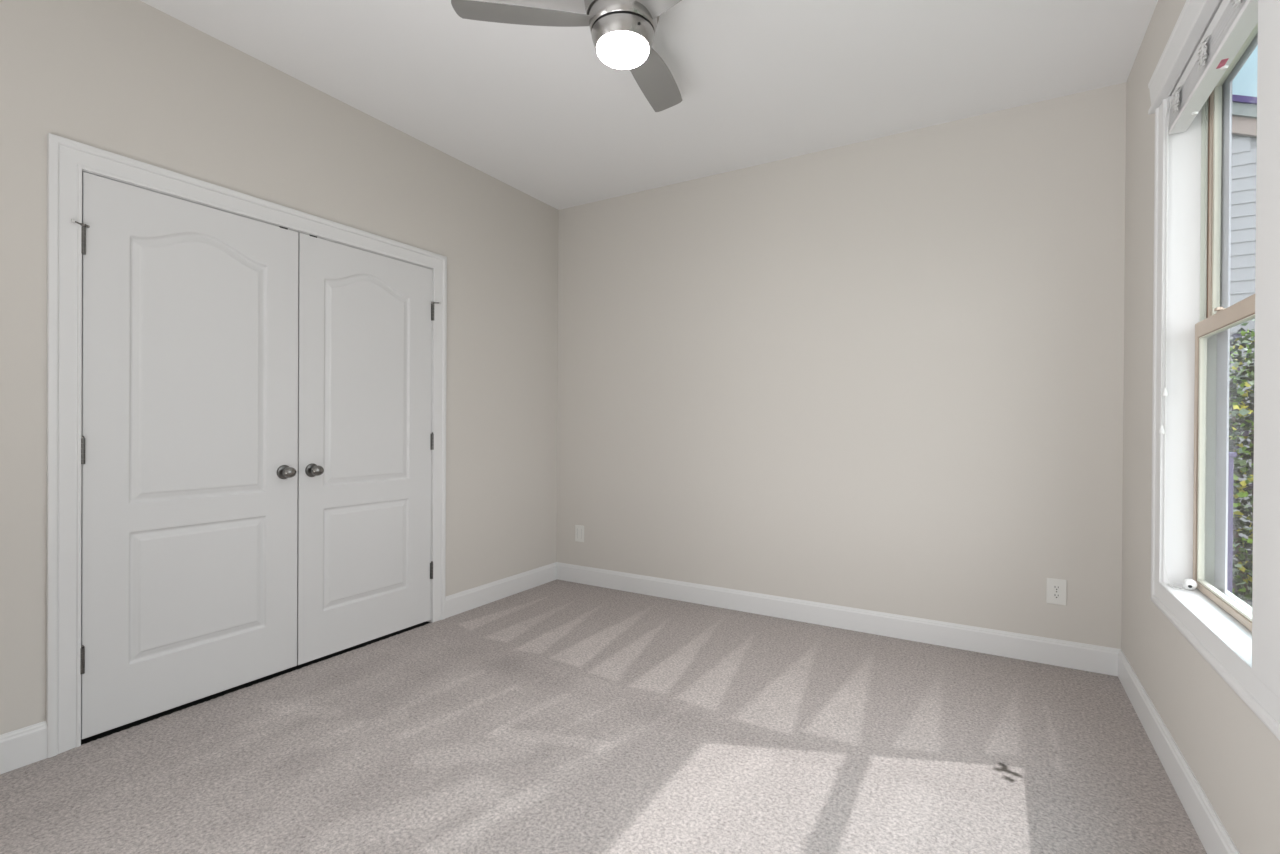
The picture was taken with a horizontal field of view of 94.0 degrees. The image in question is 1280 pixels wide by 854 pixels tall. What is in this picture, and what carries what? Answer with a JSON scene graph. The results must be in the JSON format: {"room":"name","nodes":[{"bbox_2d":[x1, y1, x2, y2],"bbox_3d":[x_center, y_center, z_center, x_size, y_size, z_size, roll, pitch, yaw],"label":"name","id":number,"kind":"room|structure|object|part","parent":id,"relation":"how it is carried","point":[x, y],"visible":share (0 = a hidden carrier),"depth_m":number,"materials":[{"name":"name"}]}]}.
{"room":"empty bedroom","nodes":[
{"label":"empty bedroom","id":0,"kind":"room"},
{"bbox_2d":[0,0,558,734],"bbox_3d":[-1.880,-0.241,2.422,0.140,2.740,4.750,0,0,31],"label":"wall","id":1,"kind":"structure","parent":0,"point":[131,79],"depth_m":2.60,"materials":[{"name":"paint"}]},
{"bbox_2d":[0,721,46,774],"bbox_3d":[-2.527,1.068,1.192,0.014,0.124,1.973,0,0,31],"label":"baseboard","id":2,"kind":"structure","parent":1,"relation":"attached to","point":[19,748],"depth_m":1.98,"materials":[{"name":"white paint"}]},
{"bbox_2d":[71,172,297,738],"bbox_3d":[-1.784,0.102,2.422,0.100,2.022,0.801,0,0,31],"label":"door","id":3,"kind":"structure","parent":1,"relation":"in","point":[189,439],"depth_m":2.38,"materials":[{"name":"white paint"}]},
{"bbox_3d":[-1.593,0.206,2.703,0.056,0.049,0.059,0,0,31],"label":"knob","id":4,"kind":"part","parent":3,"relation":"part of","materials":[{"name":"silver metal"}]},
{"bbox_2d":[46,133,446,757],"bbox_3d":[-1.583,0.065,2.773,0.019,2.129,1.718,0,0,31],"label":"trim","id":5,"kind":"structure","parent":1,"relation":"attached to","point":[66,158],"depth_m":2.09,"materials":[{"name":"white paint"}]},
{"bbox_2d":[297,232,440,664],"bbox_3d":[-1.373,0.102,3.118,0.100,2.022,0.802,0,0,31],"label":"door","id":6,"kind":"structure","parent":1,"relation":"in","point":[366,439],"depth_m":3.06,"materials":[{"name":"white paint"}]},
{"bbox_3d":[-1.527,0.206,2.815,0.056,0.049,0.059,0,0,31],"label":"knob","id":7,"kind":"part","parent":6,"relation":"part of","materials":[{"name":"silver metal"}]},
{"bbox_2d":[445,562,556,617],"bbox_3d":[-0.884,1.067,3.975,0.014,0.124,1.062,0,0,31],"label":"baseboard","id":8,"kind":"structure","parent":1,"relation":"attached to","point":[457,603],"depth_m":3.89,"materials":[{"name":"white paint"}]},
{"bbox_2d":[0,579,1206,853],"bbox_3d":[-0.690,1.219,1.720,4.244,0.160,5.030,0,0,31],"label":"floor","id":9,"kind":"structure","parent":0,"point":[557,716],"depth_m":2.08,"materials":[{"name":"carpet"}]},
{"bbox_2d":[140,0,1157,209],"bbox_3d":[-0.389,-1.659,1.541,3.584,0.120,5.030,0,0,31],"label":"ceiling","id":10,"kind":"structure","parent":0,"point":[536,110],"depth_m":2.68,"materials":[{"name":"paint"}]},
{"bbox_2d":[451,0,681,111],"bbox_3d":[0.018,-1.460,2.201,1.058,0.279,0.997,0,0,31],"label":"ceiling fan","id":11,"kind":"object","parent":10,"relation":"hanging from","point":[622,31],"visible":1,"depth_m":2.10,"materials":[{"name":"silver metal"}]},
{"bbox_3d":[-0.405,-1.451,2.105,0.494,0.033,0.141,0,0,-8],"label":"blade","id":12,"kind":"part","parent":11,"relation":"part of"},
{"bbox_3d":[-0.062,-1.343,2.150,0.190,0.045,0.190,0,0,31],"label":"lamp shade","id":13,"kind":"part","parent":11,"relation":"part of","materials":[{"name":"white glass"}]},
{"bbox_3d":[0.058,-1.450,2.476,0.141,0.033,0.494,0,0,19],"label":"blade","id":14,"kind":"part","parent":11,"relation":"part of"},
{"bbox_3d":[0.154,-1.447,1.878,0.141,0.033,0.494,0,0,-39],"label":"blade","id":15,"kind":"part","parent":11,"relation":"part of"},
{"bbox_2d":[557,82,1125,648],"bbox_3d":[0.846,-0.230,3.652,3.584,2.740,0.140,0,0,31],"label":"wall","id":16,"kind":"structure","parent":0,"point":[885,374],"depth_m":3.31,"materials":[{"name":"paint"}]},
{"bbox_2d":[575,525,583,541],"bbox_3d":[-0.438,0.773,4.325,0.078,0.120,0.007,0,0,31],"label":"wall plate","id":17,"kind":"object","parent":16,"relation":"attached to","point":[579,529],"visible":1,"depth_m":4.32,"materials":[{"name":"white plastic"}]},
{"bbox_2d":[557,562,1119,675],"bbox_3d":[0.799,1.078,3.590,3.304,0.124,0.014,0,0,31],"label":"baseboard","id":18,"kind":"structure","parent":16,"relation":"attached to","point":[1056,652],"depth_m":3.30,"materials":[{"name":"white paint"}]},
{"bbox_2d":[1046,578,1066,605],"bbox_3d":[2.011,0.795,2.878,0.080,0.124,0.008,0,0,31],"label":"wall outlet","id":19,"kind":"object","parent":16,"relation":"attached to","point":[1056,593],"visible":1,"depth_m":2.88,"materials":[{"name":"white plastic"}]},
{"bbox_2d":[1052,593,1060,598],"bbox_3d":[2.009,0.814,2.876,0.034,0.027,0.003,0,0,31],"label":"receptacle","id":20,"kind":"object","parent":19,"relation":"attached to","point":[1054,595],"depth_m":2.88,"materials":[{"name":"white plastic"}]},
{"bbox_2d":[1052,585,1060,590],"bbox_3d":[2.010,0.775,2.876,0.034,0.027,0.003,0,0,31],"label":"receptacle","id":21,"kind":"object","parent":19,"relation":"attached to","point":[1054,587],"depth_m":2.88,"materials":[{"name":"white plastic"}]},
{"bbox_2d":[1121,0,1279,853],"bbox_3d":[1.081,-0.217,0.674,0.130,2.740,4.750,0,0,31],"label":"wall","id":22,"kind":"structure","parent":0,"point":[1234,757],"depth_m":2.25,"materials":[{"name":"paint"}]},
{"bbox_2d":[1118,649,1239,853],"bbox_3d":[1.011,1.090,0.715,0.014,0.124,4.750,0,0,31],"label":"baseboard","id":23,"kind":"structure","parent":22,"relation":"attached to","point":[1214,837],"depth_m":1.87,"materials":[{"name":"white paint"}]},
{"bbox_2d":[1161,0,1257,666],"bbox_3d":[1.677,-0.300,1.666,0.164,1.829,0.995,0,0,31],"label":"window","id":24,"kind":"structure","parent":22,"relation":"in","point":[1200,315],"depth_m":2.02,"materials":[{"name":"white paint"}]},
{"bbox_2d":[1159,0,1257,589],"bbox_3d":[1.635,-0.301,1.690,0.090,1.692,0.879,0,0,31],"label":"window blind","id":25,"kind":"object","parent":24,"relation":"attached to","point":[1233,21],"visible":0.98,"depth_m":1.76,"materials":[{"name":"white plastic"}]},
{"bbox_3d":[1.827,-0.561,2.074,0.013,1.115,0.003,0,0,31],"label":"tilt cord","id":26,"kind":"part","parent":25,"relation":"part of","materials":[{"name":"white fabric"}]},
{"bbox_3d":[1.823,-0.626,2.057,0.013,0.985,0.003,0,0,31],"label":"tilt cord","id":27,"kind":"part","parent":25,"relation":"part of","materials":[{"name":"white fabric"}]},
{"bbox_3d":[1.825,-0.286,2.034,0.036,1.664,0.090,0,0,-3],"label":"lift cord","id":28,"kind":"part","parent":25,"relation":"part of","materials":[{"name":"white fabric"}]},
{"bbox_3d":[1.758,-1.071,1.952,0.013,0.070,0.081,0,0,31],"label":"ladder cord","id":29,"kind":"part","parent":25,"relation":"part of","materials":[{"name":"white fabric"}]},
{"bbox_3d":[1.613,-1.071,1.707,0.013,0.070,0.081,0,0,31],"label":"ladder cord","id":30,"kind":"part","parent":25,"relation":"part of","materials":[{"name":"white fabric"}]},
{"bbox_3d":[1.639,-1.025,1.688,0.047,0.015,0.879,0,0,31],"label":"rail","id":31,"kind":"part","parent":25,"relation":"part of","materials":[{"name":"white plastic"}]},
{"bbox_3d":[1.468,-1.070,1.461,0.013,0.070,0.081,0,0,31],"label":"ladder cord","id":32,"kind":"part","parent":25,"relation":"part of","materials":[{"name":"white fabric"}]},
{"bbox_3d":[1.687,0.096,1.660,0.024,0.901,0.891,0,0,31],"label":"sash","id":33,"kind":"part","parent":24,"relation":"part of","materials":[{"name":"beige plastic"}]},
{"bbox_3d":[1.715,-0.306,1.643,0.075,1.721,0.895,0,0,31],"label":"frame","id":34,"kind":"part","parent":24,"relation":"part of","materials":[{"name":"beige plastic"}]},
{"bbox_3d":[1.716,-0.737,1.643,0.024,0.847,0.883,0,0,31],"label":"sash","id":35,"kind":"part","parent":24,"relation":"part of","materials":[{"name":"beige plastic"}]},
{"bbox_3d":[1.729,-0.300,1.635,0.006,1.829,0.995,0,0,31],"label":"outside trim","id":36,"kind":"part","parent":24,"relation":"part of","materials":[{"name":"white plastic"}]},
{"bbox_2d":[1148,0,1279,740],"bbox_3d":[1.333,-0.315,1.261,0.034,1.900,2.173,0,0,31],"label":"trim","id":37,"kind":"structure","parent":22,"relation":"attached to","point":[1258,685],"depth_m":1.31,"materials":[{"name":"white paint"}]},
{"label":"outside","id":38,"kind":"structure","parent":0,"visible":0},
{"bbox_3d":[20.618,2.027,-2.296,36.566,0.300,70.000,0,0,31],"label":"lawn","id":39,"kind":"structure","parent":38,"visible":0},
{"bbox_2d":[1227,452,1236,592],"bbox_3d":[3.412,0.951,3.484,0.080,1.610,0.080,0,0,31],"label":"post","id":40,"kind":"object","parent":39,"relation":"on","point":[1232,455],"visible":0.29,"depth_m":3.45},
{"bbox_2d":[1229,319,1254,606],"bbox_3d":[5.167,0.446,4.958,1.645,2.700,1.677,0,0,31],"label":"leafy shrub","id":41,"kind":"object","parent":39,"relation":"on","point":[1242,568],"visible":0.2,"depth_m":4.79,"materials":[{"name":"green plant"}]},
{"bbox_3d":[5.159,0.568,4.984,0.790,2.393,0.824,0,0,-28],"label":"stem","id":42,"kind":"part","parent":41,"relation":"part of","materials":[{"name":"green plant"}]},
{"bbox_2d":[1229,94,1256,575],"bbox_3d":[8.863,-1.259,7.779,4.300,6.060,3.200,0,0,31],"label":"house","id":43,"kind":"structure","parent":39,"relation":"on","point":[1244,108],"depth_m":7.04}
]}

